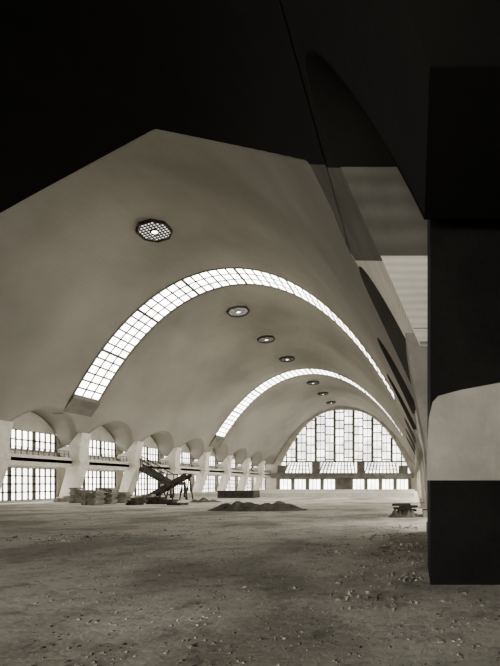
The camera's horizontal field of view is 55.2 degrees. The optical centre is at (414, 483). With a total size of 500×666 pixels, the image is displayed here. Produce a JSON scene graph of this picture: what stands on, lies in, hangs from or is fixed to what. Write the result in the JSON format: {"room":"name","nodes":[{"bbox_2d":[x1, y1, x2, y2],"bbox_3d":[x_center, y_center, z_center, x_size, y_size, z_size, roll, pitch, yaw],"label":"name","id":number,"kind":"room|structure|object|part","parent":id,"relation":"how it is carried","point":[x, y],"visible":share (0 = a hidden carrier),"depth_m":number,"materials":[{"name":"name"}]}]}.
{"room":"empty vaulted hall","nodes":[
{"label":"empty vaulted hall","id":0,"kind":"room"},
{"bbox_2d":[0,412,265,502],"bbox_3d":[-36.450,-2.800,48.550,0.300,9.000,113.100,0,0,0],"label":"wall","id":1,"kind":"structure","parent":0,"point":[30,421],"depth_m":44.16,"materials":[{"name":"concrete"}]},
{"bbox_2d":[0,467,55,500],"bbox_3d":[-36.425,0.000,39.850,0.110,3.110,7.820,0,0,0],"label":"window","id":2,"kind":"structure","parent":1,"relation":"in","point":[18,483],"depth_m":40.46,"materials":[{"name":"glass"}]},
{"bbox_2d":[10,429,55,451],"bbox_3d":[-36.425,-4.100,39.850,0.110,1.910,7.820,0,0,0],"label":"window","id":3,"kind":"structure","parent":1,"relation":"in","point":[23,438],"depth_m":40.94,"materials":[{"name":"glass"}]},
{"bbox_2d":[67,439,115,457],"bbox_3d":[-36.425,-4.100,48.550,0.110,1.910,7.820,0,0,0],"label":"window","id":4,"kind":"structure","parent":1,"relation":"in","point":[97,447],"depth_m":50.20,"materials":[{"name":"glass"}]},
{"bbox_2d":[81,470,115,489],"bbox_3d":[-36.425,0.000,48.550,0.110,3.110,7.820,0,0,0],"label":"window","id":5,"kind":"structure","parent":1,"relation":"in","point":[93,479],"depth_m":49.64,"materials":[{"name":"glass"}]},
{"bbox_2d":[9,453,270,476],"bbox_3d":[-35.550,-2.150,59.750,1.500,1.000,89.500,0,0,0],"label":"gallery","id":6,"kind":"object","parent":1,"relation":"attached to","point":[16,459],"visible":0.56,"depth_m":46.84,"materials":[{"name":"white paint"}]},
{"bbox_2d":[10,445,68,457],"bbox_3d":[-34.900,-2.985,39.850,0.060,0.670,7.040,0,0,0],"label":"railing","id":7,"kind":"object","parent":6,"relation":"on","point":[21,450],"visible":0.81,"depth_m":40.41,"materials":[{"name":"grey metal"}]},
{"bbox_2d":[90,453,126,461],"bbox_3d":[-34.900,-2.985,48.550,0.060,0.670,7.040,0,0,0],"label":"railing","id":8,"kind":"object","parent":6,"relation":"on","point":[116,458],"visible":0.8,"depth_m":48.86,"materials":[{"name":"grey metal"}]},
{"bbox_2d":[141,458,167,464],"bbox_3d":[-34.900,-2.985,57.250,0.060,0.670,7.040,0,0,0],"label":"railing","id":9,"kind":"object","parent":6,"relation":"on","point":[143,458],"visible":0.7,"depth_m":57.91,"materials":[{"name":"grey metal"}]},
{"bbox_2d":[183,462,198,466],"bbox_3d":[-34.900,-2.985,65.950,0.060,0.670,7.040,0,0,0],"label":"railing","id":10,"kind":"object","parent":6,"relation":"on","point":[183,462],"visible":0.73,"depth_m":66.19,"materials":[{"name":"grey metal"}]},
{"bbox_2d":[123,472,157,495],"bbox_3d":[-36.425,0.000,57.250,0.110,3.110,7.820,0,0,0],"label":"window","id":11,"kind":"structure","parent":1,"relation":"in","point":[145,484],"depth_m":57.82,"materials":[{"name":"glass"}]},
{"bbox_3d":[-36.480,0.000,57.250,0.001,3.000,7.500,0,0,0],"label":"glass","id":12,"kind":"part","parent":11,"relation":"part of","materials":[{"name":"white glass"}]},
{"bbox_2d":[123,447,158,460],"bbox_3d":[-36.425,-4.100,57.250,0.110,1.910,7.820,0,0,0],"label":"window","id":13,"kind":"structure","parent":1,"relation":"in","point":[150,454],"depth_m":59.13,"materials":[{"name":"glass"}]},
{"bbox_2d":[164,452,190,463],"bbox_3d":[-36.425,-4.100,65.950,0.110,1.910,7.820,0,0,0],"label":"window","id":14,"kind":"structure","parent":1,"relation":"in","point":[185,457],"depth_m":68.18,"materials":[{"name":"glass"}]},
{"bbox_2d":[164,474,190,492],"bbox_3d":[-36.425,0.000,65.950,0.110,3.110,7.820,0,0,0],"label":"window","id":15,"kind":"structure","parent":1,"relation":"in","point":[177,488],"depth_m":66.70,"materials":[{"name":"glass"}]},
{"bbox_2d":[195,475,215,491],"bbox_3d":[-36.425,0.000,74.650,0.110,3.110,7.820,0,0,0],"label":"window","id":16,"kind":"structure","parent":1,"relation":"in","point":[210,484],"depth_m":76.47,"materials":[{"name":"glass"}]},
{"bbox_2d":[195,456,215,465],"bbox_3d":[-36.425,-4.100,74.650,0.110,1.910,7.820,0,0,0],"label":"window","id":17,"kind":"structure","parent":1,"relation":"in","point":[212,460],"depth_m":77.46,"materials":[{"name":"glass"}]},
{"bbox_2d":[219,476,234,490],"bbox_3d":[-36.425,0.000,83.350,0.110,3.110,7.820,0,0,0],"label":"window","id":18,"kind":"structure","parent":1,"relation":"in","point":[231,484],"depth_m":85.22,"materials":[{"name":"glass"}]},
{"bbox_2d":[219,459,234,467],"bbox_3d":[-36.425,-4.100,83.350,0.110,1.910,7.820,0,0,0],"label":"window","id":19,"kind":"structure","parent":1,"relation":"in","point":[233,460],"depth_m":85.98,"materials":[{"name":"glass"}]},
{"bbox_2d":[238,477,251,489],"bbox_3d":[-36.425,0.000,92.050,0.110,3.110,7.820,0,0,0],"label":"window","id":20,"kind":"structure","parent":1,"relation":"in","point":[249,482],"depth_m":93.92,"materials":[{"name":"glass"}]},
{"bbox_2d":[254,477,264,489],"bbox_3d":[-36.425,0.000,100.750,0.110,3.110,7.820,0,0,0],"label":"window","id":21,"kind":"structure","parent":1,"relation":"in","point":[262,487],"depth_m":102.57,"materials":[{"name":"glass"}]},
{"bbox_2d":[0,129,426,465],"bbox_3d":[-16.700,-12.360,48.550,39.800,16.720,113.100,0,0,0],"label":"ceiling","id":22,"kind":"structure","parent":0,"point":[75,266],"depth_m":36.52,"materials":[{"name":"concrete"}]},
{"bbox_2d":[53,394,100,416],"bbox_3d":[-33.475,-7.636,42.650,2.050,1.850,3.500,0,0,0],"label":"trim","id":23,"kind":"structure","parent":22,"relation":"attached to","point":[77,404],"depth_m":42.41,"materials":[{"name":"concrete"}]},
{"bbox_2d":[135,218,172,242],"bbox_3d":[-20.553,-19.949,33.917,2.371,0.916,2.402,0,0,0],"label":"skylight","id":24,"kind":"object","parent":22,"relation":"attached to","point":[152,230],"visible":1,"depth_m":33.79,"materials":[{"name":"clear glass"}]},
{"bbox_3d":[-20.553,-19.949,33.917,2.282,0.001,2.282,-17,0,0],"label":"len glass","id":25,"kind":"part","parent":24,"relation":"part of","materials":[{"name":"white glass"}]},
{"bbox_2d":[0,0,324,212],"bbox_3d":[-17.500,-14.721,9.685,29.600,11.559,35.170,0,0,0],"label":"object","id":26,"kind":"structure","parent":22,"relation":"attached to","point":[81,81],"depth_m":19.66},
{"bbox_2d":[310,157,350,254],"bbox_3d":[-3.365,-10.687,15.454,1.330,2.085,5.576,0,0,0],"label":"formwork edge boarding","id":27,"kind":"object","parent":26,"relation":"attached to","point":[320,171],"visible":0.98,"depth_m":15.05,"materials":[{"name":"grey concrete"}]},
{"bbox_2d":[209,435,224,447],"bbox_3d":[-33.475,-7.072,71.800,2.050,1.850,3.400,0,0,0],"label":"trim","id":28,"kind":"structure","parent":22,"relation":"attached to","point":[217,440],"depth_m":71.57,"materials":[{"name":"concrete"}]},
{"bbox_2d":[73,267,395,401],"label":"window","id":29,"kind":"structure","parent":22,"relation":"attached to","point":[95,381],"depth_m":42.56,"materials":[{"name":"glass"}]},
{"bbox_2d":[226,305,249,316],"bbox_3d":[-20.287,-19.808,49.361,2.292,0.833,2.310,0,0,0],"label":"skylight","id":30,"kind":"object","parent":22,"relation":"attached to","point":[235,311],"visible":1,"depth_m":49.21,"materials":[{"name":"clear glass"}]},
{"bbox_2d":[257,335,274,342],"bbox_3d":[-19.819,-19.278,57.270,2.127,0.687,2.125,0,0,0],"label":"skylight","id":31,"kind":"object","parent":22,"relation":"attached to","point":[266,338],"visible":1,"depth_m":57.06,"materials":[{"name":"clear glass"}]},
{"bbox_2d":[279,356,294,361],"bbox_3d":[-19.218,-18.768,64.624,2.136,0.571,2.125,0,0,0],"label":"skylight","id":32,"kind":"object","parent":22,"relation":"attached to","point":[284,358],"visible":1,"depth_m":64.42,"materials":[{"name":"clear glass"}]},
{"bbox_2d":[215,369,403,437],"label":"window","id":33,"kind":"structure","parent":22,"relation":"attached to","point":[238,410],"depth_m":71.79,"materials":[{"name":"glass"}]},
{"bbox_2d":[307,381,318,384],"bbox_3d":[-18.706,-18.550,78.914,2.138,0.480,2.125,0,0,0],"label":"skylight","id":34,"kind":"object","parent":22,"relation":"attached to","point":[308,382],"visible":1,"depth_m":78.69,"materials":[{"name":"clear glass"}]},
{"bbox_2d":[318,392,327,395],"bbox_3d":[-18.887,-18.528,88.348,2.033,0.240,2.033,-7,0,0],"label":"skylight","id":35,"kind":"object","parent":22,"relation":"attached to","point":[320,393],"visible":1,"depth_m":88.12,"materials":[{"name":"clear glass"}]},
{"bbox_2d":[306,58,396,166],"bbox_3d":[0.134,-8.760,10.200,5.092,0.780,2.300,0,0,0],"label":"arched recess","id":36,"kind":"object","parent":22,"relation":"attached to","point":[354,141],"visible":0.33,"depth_m":10.65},
{"bbox_2d":[326,167,381,260],"bbox_3d":[-1.987,-8.227,13.576,1.809,3.578,9.008,0,0,-7],"label":"haunch boarding","id":37,"kind":"object","parent":22,"relation":"attached to","point":[362,247],"visible":0.95,"depth_m":13.60,"materials":[{"name":"grey concrete"}]},
{"bbox_2d":[279,0,429,214],"bbox_3d":[-1.367,-7.078,4.550,3.066,5.856,24.900,0,0,0],"label":"wall","id":38,"kind":"structure","parent":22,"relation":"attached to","point":[375,47],"depth_m":6.06,"materials":[{"name":"black concrete"}]},
{"bbox_2d":[341,167,426,255],"bbox_3d":[0.355,-7.463,11.850,4.649,1.814,1.000,0,0,0],"label":"wall","id":39,"kind":"structure","parent":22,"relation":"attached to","point":[393,219],"depth_m":11.88,"materials":[{"name":"grey concrete"}]},
{"bbox_2d":[359,267,410,382],"bbox_3d":[0.114,-7.052,19.340,4.991,4.225,4.380,0,0,0],"label":"lunette","id":40,"kind":"object","parent":22,"relation":"attached to","point":[393,330],"visible":0.16,"depth_m":20.50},
{"bbox_2d":[351,254,419,344],"bbox_3d":[-1.269,-6.948,13.600,2.861,5.514,9.200,0,0,0],"label":"trim","id":41,"kind":"structure","parent":22,"relation":"attached to","point":[376,270],"depth_m":14.44,"materials":[{"name":"concrete"}]},
{"bbox_2d":[377,338,415,413],"bbox_3d":[0.114,-7.052,28.040,4.991,4.225,4.380,0,0,0],"label":"lunette","id":42,"kind":"object","parent":22,"relation":"attached to","point":[406,393],"visible":0.11,"depth_m":29.50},
{"bbox_2d":[387,374,415,428],"bbox_3d":[0.114,-7.052,36.740,4.991,4.225,4.380,0,0,0],"label":"lunette","id":43,"kind":"object","parent":22,"relation":"attached to","point":[407,413],"visible":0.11,"depth_m":38.31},
{"bbox_2d":[306,0,499,219],"bbox_3d":[0.134,-6.650,0.575,5.092,5.000,16.950,0,0,0],"label":"arch edge","id":44,"kind":"object","parent":22,"relation":"attached to","point":[460,39],"visible":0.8,"depth_m":4.75,"materials":[{"name":"black concrete"}]},
{"bbox_2d":[381,256,426,346],"bbox_3d":[0.086,-6.678,12.750,4.989,4.995,5.500,0,0,0],"label":"lunette boarding","id":45,"kind":"structure","parent":22,"relation":"attached to","point":[408,274],"depth_m":12.61,"materials":[{"name":"concrete"}]},
{"bbox_2d":[404,417,415,442],"bbox_3d":[0.740,-5.609,45.915,3.740,2.512,5.330,0,0,0],"label":"shutter","id":46,"kind":"object","parent":22,"relation":"attached to","point":[408,425],"visible":0.11,"depth_m":47.48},
{"bbox_2d":[405,428,415,449],"bbox_3d":[0.710,-5.609,54.615,3.800,2.512,5.330,0,0,0],"label":"shutter","id":47,"kind":"object","parent":22,"relation":"attached to","point":[410,438],"visible":0.12,"depth_m":56.16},
{"bbox_2d":[0,491,499,665],"bbox_3d":[-17.300,1.700,48.800,44.000,0.001,113.600,0,0,0],"label":"floor","id":48,"kind":"structure","parent":0,"point":[20,589],"depth_m":6.80,"materials":[{"name":"grey concrete"}]},
{"bbox_2d":[0,420,12,489],"bbox_3d":[-34.990,-1.750,35.500,2.580,6.900,1.500,0,0,0],"label":"column","id":49,"kind":"structure","parent":48,"relation":"on","point":[5,426],"depth_m":35.68,"materials":[{"name":"white paint"}]},
{"bbox_2d":[53,496,72,501],"bbox_3d":[-33.106,1.410,40.621,1.350,0.580,0.939,0,0,-9],"label":"block stack","id":50,"kind":"object","parent":48,"relation":"on","point":[65,498],"visible":0.72,"depth_m":40.20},
{"bbox_2d":[56,433,90,497],"bbox_3d":[-34.990,-1.750,44.200,2.580,6.900,1.500,0,0,0],"label":"column","id":51,"kind":"structure","parent":48,"relation":"on","point":[78,449],"depth_m":43.60,"materials":[{"name":"white paint"}]},
{"bbox_2d":[69,488,85,502],"bbox_3d":[-29.929,1.010,38.470,1.350,1.380,0.955,0,0,4],"label":"block stack","id":52,"kind":"object","parent":48,"relation":"on","point":[75,492],"visible":0.68,"depth_m":38.02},
{"bbox_2d":[81,490,105,504],"bbox_3d":[-26.023,1.110,34.799,1.350,1.180,0.945,0,0,9],"label":"block stack","id":53,"kind":"object","parent":48,"relation":"on","point":[89,497],"visible":0.98,"depth_m":34.42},
{"bbox_2d":[95,488,117,503],"bbox_3d":[-26.221,1.010,36.557,1.350,1.380,0.956,0,0,-9],"label":"block stack","id":54,"kind":"object","parent":48,"relation":"on","point":[110,498],"visible":0.65,"depth_m":36.21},
{"bbox_2d":[115,492,131,502],"bbox_3d":[-26.260,1.210,38.477,1.350,0.980,0.958,0,0,-3],"label":"block stack","id":55,"kind":"object","parent":48,"relation":"on","point":[122,497],"visible":0.73,"depth_m":38.05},
{"bbox_2d":[117,441,143,497],"bbox_3d":[-34.990,-1.750,52.900,2.580,6.900,1.500,0,0,0],"label":"column","id":56,"kind":"structure","parent":48,"relation":"on","point":[130,477],"depth_m":52.30,"materials":[{"name":"white paint"}]},
{"bbox_2d":[126,498,144,504],"bbox_3d":[-22.622,1.410,34.803,0.930,0.580,0.956,0,0,8],"label":"stack","id":57,"kind":"object","parent":48,"relation":"on","point":[134,501],"visible":0.97,"depth_m":34.40,"materials":[{"name":"black wood"}]},
{"bbox_2d":[135,494,155,502],"bbox_3d":[-24.114,1.310,38.483,1.350,0.780,0.954,0,0,-9],"label":"block stack","id":58,"kind":"object","parent":48,"relation":"on","point":[144,496],"visible":0.43,"depth_m":38.08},
{"bbox_2d":[146,497,177,503],"bbox_3d":[-21.460,1.410,36.550,2.190,0.580,0.957,0,0,-2],"label":"stack","id":59,"kind":"object","parent":48,"relation":"on","point":[155,500],"visible":0.9,"depth_m":36.11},
{"bbox_2d":[139,456,185,497],"bbox_3d":[-32.003,-0.905,53.115,5.643,5.277,3.270,0,0,0],"label":"staircase","id":60,"kind":"structure","parent":48,"relation":"on","point":[161,479],"depth_m":53.07,"materials":[{"name":"black metal"}]},
{"bbox_3d":[-31.997,-1.872,53.100,5.475,3.343,0.080,0,0,0],"label":"handrail","id":61,"kind":"part","parent":60,"relation":"part of","materials":[{"name":"black metal"}]},
{"bbox_3d":[-31.997,-1.872,54.700,5.475,3.343,0.080,0,0,0],"label":"handrail","id":62,"kind":"part","parent":60,"relation":"part of","materials":[{"name":"black metal"}]},
{"bbox_2d":[160,447,181,495],"bbox_3d":[-34.990,-1.750,61.600,2.580,6.900,1.500,0,0,0],"label":"column","id":63,"kind":"structure","parent":48,"relation":"on","point":[173,458],"depth_m":60.99,"materials":[{"name":"white paint"}]},
{"bbox_2d":[149,473,193,499],"bbox_3d":[-26.640,0.279,46.500,4.739,2.871,1.300,0,0,0],"label":"ramp","id":64,"kind":"object","parent":48,"relation":"on","point":[183,477],"visible":0.86,"depth_m":45.90,"materials":[{"name":"black metal"}]},
{"bbox_2d":[167,502,187,504],"bbox_3d":[-19.203,1.610,34.797,1.230,0.180,0.911,0,0,10],"label":"stack","id":65,"kind":"object","parent":48,"relation":"on","point":[175,503],"visible":0.88,"depth_m":34.38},
{"bbox_2d":[192,452,210,491],"bbox_3d":[-34.990,-1.750,70.300,2.580,6.900,1.500,0,0,0],"label":"column","id":66,"kind":"structure","parent":48,"relation":"on","point":[203,461],"depth_m":69.69,"materials":[{"name":"white paint"}]},
{"bbox_2d":[190,497,220,501],"bbox_3d":[-19.833,1.485,40.611,3.200,0.470,2.000,0,0,0],"label":"heap","id":67,"kind":"object","parent":48,"relation":"on","point":[203,499],"visible":0.94,"depth_m":40.15,"materials":[{"name":"soil"}]},
{"bbox_2d":[216,455,232,490],"bbox_3d":[-34.990,-1.750,79.000,2.580,6.900,1.500,0,0,0],"label":"column","id":68,"kind":"structure","parent":48,"relation":"on","point":[226,464],"depth_m":78.40,"materials":[{"name":"white paint"}]},
{"bbox_2d":[218,491,259,497],"bbox_3d":[-21.650,1.250,53.000,4.500,0.900,2.200,0,0,0],"label":"bin","id":69,"kind":"object","parent":48,"relation":"on","point":[221,494],"visible":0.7,"depth_m":51.99,"materials":[{"name":"black metal"}]},
{"bbox_2d":[236,458,250,490],"bbox_3d":[-34.990,-1.750,87.700,2.580,6.900,1.500,0,0,0],"label":"column","id":70,"kind":"structure","parent":48,"relation":"on","point":[243,480],"depth_m":87.09,"materials":[{"name":"white paint"}]},
{"bbox_2d":[4,515,499,665],"bbox_3d":[-9.611,1.663,13.424,22.412,0.074,21.015,0,0,0],"label":"rubble","id":71,"kind":"object","parent":48,"relation":"on","point":[406,574],"visible":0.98,"depth_m":6.71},
{"bbox_2d":[207,501,307,511],"bbox_3d":[-10.265,1.405,28.115,6.600,0.630,3.200,0,0,0],"label":"heap","id":72,"kind":"object","parent":48,"relation":"on","point":[238,506],"visible":0.98,"depth_m":27.30,"materials":[{"name":"brown soil"}]},
{"bbox_2d":[252,461,264,489],"bbox_3d":[-34.990,-1.750,96.400,2.580,6.900,1.500,0,0,0],"label":"column","id":73,"kind":"structure","parent":48,"relation":"on","point":[260,467],"depth_m":95.80,"materials":[{"name":"white paint"}]},
{"bbox_2d":[388,509,418,517],"bbox_3d":[-0.567,1.511,22.151,1.700,0.418,1.200,0,0,0],"label":"heap","id":74,"kind":"object","parent":48,"relation":"on","point":[409,514],"visible":0.94,"depth_m":21.89,"materials":[{"name":"brown soil"}]},
{"bbox_2d":[405,333,426,532],"bbox_3d":[1.000,-1.450,14.200,2.600,6.300,2.500,0,0,0],"label":"column","id":75,"kind":"structure","parent":48,"relation":"on","point":[416,355],"depth_m":13.10,"materials":[{"name":"grey paint"}]},
{"bbox_2d":[415,456,420,495],"bbox_3d":[1.150,-1.050,57.700,2.300,5.500,1.140,0,0,0],"label":"column","id":76,"kind":"structure","parent":48,"relation":"on","point":[415,456],"depth_m":57.29,"materials":[{"name":"grey paint"}]},
{"bbox_2d":[415,450,421,498],"bbox_3d":[1.150,-1.050,49.000,2.300,5.500,1.140,0,0,0],"label":"column","id":77,"kind":"structure","parent":48,"relation":"on","point":[415,450],"depth_m":48.58,"materials":[{"name":"grey paint"}]},
{"bbox_2d":[415,443,423,501],"bbox_3d":[1.150,-1.050,40.300,2.300,5.500,1.140,0,0,0],"label":"column","id":78,"kind":"structure","parent":48,"relation":"on","point":[417,456],"depth_m":39.88,"materials":[{"name":"grey paint"}]},
{"bbox_2d":[415,431,426,507],"bbox_3d":[1.150,-1.050,31.600,2.300,5.500,1.900,0,0,0],"label":"column","id":79,"kind":"structure","parent":48,"relation":"on","point":[419,452],"depth_m":30.80,"materials":[{"name":"grey paint"}]},
{"bbox_2d":[415,410,426,516],"bbox_3d":[1.150,-1.050,22.900,2.300,5.500,1.900,0,0,0],"label":"column","id":80,"kind":"structure","parent":48,"relation":"on","point":[424,510],"depth_m":22.10,"materials":[{"name":"grey paint"}]},
{"bbox_2d":[427,220,499,584],"bbox_3d":[1.180,-3.100,8.125,1.840,9.600,1.750,0,0,0],"label":"pillar","id":81,"kind":"structure","parent":48,"relation":"on","point":[463,256],"depth_m":7.25,"materials":[{"name":"black concrete"}]},
{"bbox_2d":[426,383,499,479],"bbox_3d":[1.145,-0.930,7.162,1.910,1.740,0.165,0,0,0],"label":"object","id":82,"kind":"structure","parent":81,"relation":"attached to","point":[463,440],"depth_m":7.08,"materials":[{"name":"beige concrete"}]},
{"bbox_3d":[-0.418,1.650,23.420,1.000,0.100,0.200,0,0,14],"label":"plank","id":83,"kind":"object","parent":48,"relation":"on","visible":0},
{"bbox_3d":[-0.584,1.548,23.428,1.000,0.100,0.200,0,0,10],"label":"plank","id":84,"kind":"object","parent":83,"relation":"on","visible":0},
{"bbox_3d":[-0.424,1.446,23.431,1.000,0.100,0.200,0,0,-18],"label":"plank","id":85,"kind":"object","parent":84,"relation":"on","visible":0},
{"bbox_2d":[394,508,411,509],"bbox_3d":[-0.672,1.344,23.353,1.000,0.100,0.200,0,0,27],"label":"plank","id":86,"kind":"object","parent":85,"relation":"on","point":[394,508],"visible":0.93,"depth_m":23.21,"materials":[{"name":"brown wood"}]},
{"bbox_2d":[399,506,416,507],"bbox_3d":[-0.372,1.242,23.395,1.000,0.100,0.200,0,0,-25],"label":"plank","id":87,"kind":"object","parent":86,"relation":"on","point":[399,506],"visible":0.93,"depth_m":23.28,"materials":[{"name":"brown wood"}]},
{"bbox_2d":[392,504,410,505],"bbox_3d":[-0.740,1.140,23.373,1.000,0.100,0.200,0,0,17],"label":"plank","id":88,"kind":"object","parent":87,"relation":"on","point":[392,504],"visible":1,"depth_m":23.28,"materials":[{"name":"black wood"}]},
{"bbox_2d":[168,489,414,496],"bbox_3d":[-16.700,1.475,80.200,33.200,0.450,44.400,0,0,0],"label":"floor","id":89,"kind":"structure","parent":0,"point":[270,492],"depth_m":58.00,"materials":[{"name":"white paint"}]},
{"bbox_2d":[265,407,417,490],"bbox_3d":[-17.300,-8.600,104.800,44.000,20.600,0.600,0,0,0],"label":"wall","id":90,"kind":"structure","parent":0,"point":[270,483],"depth_m":104.49,"materials":[{"name":"concrete"}]},
{"bbox_2d":[278,465,285,472],"bbox_3d":[-32.350,-3.350,104.400,1.900,2.300,0.400,0,0,0],"label":"trim","id":91,"kind":"structure","parent":90,"relation":"attached to","point":[281,468],"depth_m":104.19,"materials":[{"name":"concrete"}]},
{"bbox_2d":[280,479,290,488],"bbox_3d":[-31.522,0.250,104.750,2.896,2.900,0.120,0,0,0],"label":"window","id":92,"kind":"structure","parent":90,"relation":"in","point":[284,483],"depth_m":104.78,"materials":[{"name":"glass"}]},
{"bbox_2d":[294,479,305,488],"bbox_3d":[-27.967,0.250,104.750,2.895,2.900,0.120,0,0,0],"label":"window","id":93,"kind":"structure","parent":90,"relation":"in","point":[298,483],"depth_m":104.78,"materials":[{"name":"glass"}]},
{"bbox_2d":[309,479,319,488],"bbox_3d":[-24.411,0.250,104.750,2.896,2.900,0.120,0,0,0],"label":"window","id":94,"kind":"structure","parent":90,"relation":"in","point":[313,483],"depth_m":104.78,"materials":[{"name":"glass"}]},
{"bbox_2d":[312,462,319,472],"bbox_3d":[-24.050,-3.750,104.400,1.900,3.100,0.400,0,0,0],"label":"trim","id":95,"kind":"structure","parent":90,"relation":"attached to","point":[315,465],"depth_m":104.19,"materials":[{"name":"concrete"}]},
{"bbox_2d":[324,479,334,488],"bbox_3d":[-20.856,0.250,104.750,2.896,2.900,0.120,0,0,0],"label":"window","id":96,"kind":"structure","parent":90,"relation":"in","point":[328,483],"depth_m":104.78,"materials":[{"name":"glass"}]},
{"bbox_2d":[271,473,413,477],"bbox_3d":[-17.300,-2.000,103.500,34.000,1.200,2.000,0,0,0],"label":"balcony","id":97,"kind":"object","parent":90,"relation":"attached to","point":[273,475],"visible":1,"depth_m":102.52,"materials":[{"name":"concrete"}]},
{"bbox_2d":[284,462,309,472],"bbox_3d":[-28.200,-3.950,103.525,6.253,2.800,2.010,0,0,0],"label":"glass canopy","id":98,"kind":"object","parent":97,"relation":"on","point":[292,467],"visible":1,"depth_m":103.45,"materials":[{"name":"glass"}]},
{"bbox_2d":[319,462,355,472],"bbox_3d":[-18.600,-3.950,103.525,8.853,2.800,2.010,0,0,0],"label":"glass canopy","id":99,"kind":"object","parent":97,"relation":"on","point":[327,467],"visible":1,"depth_m":103.48,"materials":[{"name":"glass"}]},
{"bbox_2d":[364,462,397,472],"bbox_3d":[-8.100,-3.950,103.525,8.053,2.800,2.010,0,0,0],"label":"glass canopy","id":100,"kind":"object","parent":97,"relation":"on","point":[372,467],"visible":1,"depth_m":103.48,"materials":[{"name":"glass"}]},
{"bbox_2d":[276,478,410,488],"bbox_3d":[-17.300,-0.250,104.750,32.800,3.900,0.500,0,0,0],"label":"trim","id":101,"kind":"structure","parent":90,"relation":"attached to","point":[340,483],"depth_m":104.49,"materials":[{"name":"concrete"}]},
{"bbox_2d":[281,410,409,472],"bbox_3d":[-17.300,-10.135,104.800,32.800,15.870,0.240,0,0,0],"label":"window","id":102,"kind":"structure","parent":90,"relation":"in","point":[336,435],"depth_m":104.93,"materials":[{"name":"glass"}]},
{"bbox_2d":[353,479,363,488],"bbox_3d":[-13.744,0.250,104.750,2.896,2.900,0.120,0,0,0],"label":"window","id":103,"kind":"structure","parent":90,"relation":"in","point":[357,483],"depth_m":104.78,"materials":[{"name":"glass"}]},
{"bbox_2d":[357,462,364,472],"bbox_3d":[-13.150,-3.750,104.400,1.900,3.100,0.400,0,0,0],"label":"trim","id":104,"kind":"structure","parent":90,"relation":"attached to","point":[360,465],"depth_m":104.19,"materials":[{"name":"concrete"}]},
{"bbox_2d":[367,479,378,488],"bbox_3d":[-10.189,0.250,104.750,2.896,2.900,0.120,0,0,0],"label":"window","id":105,"kind":"structure","parent":90,"relation":"in","point":[371,483],"depth_m":104.78,"materials":[{"name":"glass"}]},
{"bbox_2d":[382,479,392,488],"bbox_3d":[-6.633,0.250,104.750,2.895,2.900,0.120,0,0,0],"label":"window","id":106,"kind":"structure","parent":90,"relation":"in","point":[386,483],"depth_m":104.78,"materials":[{"name":"glass"}]},
{"bbox_2d":[397,479,407,488],"bbox_3d":[-3.078,0.250,104.750,2.896,2.900,0.120,0,0,0],"label":"window","id":107,"kind":"structure","parent":90,"relation":"in","point":[401,483],"depth_m":104.78,"materials":[{"name":"glass"}]},
{"bbox_2d":[398,465,407,472],"bbox_3d":[-2.850,-3.350,104.400,2.300,2.300,0.400,0,0,0],"label":"trim","id":108,"kind":"structure","parent":90,"relation":"attached to","point":[401,468],"depth_m":104.19,"materials":[{"name":"concrete"}]}
]}

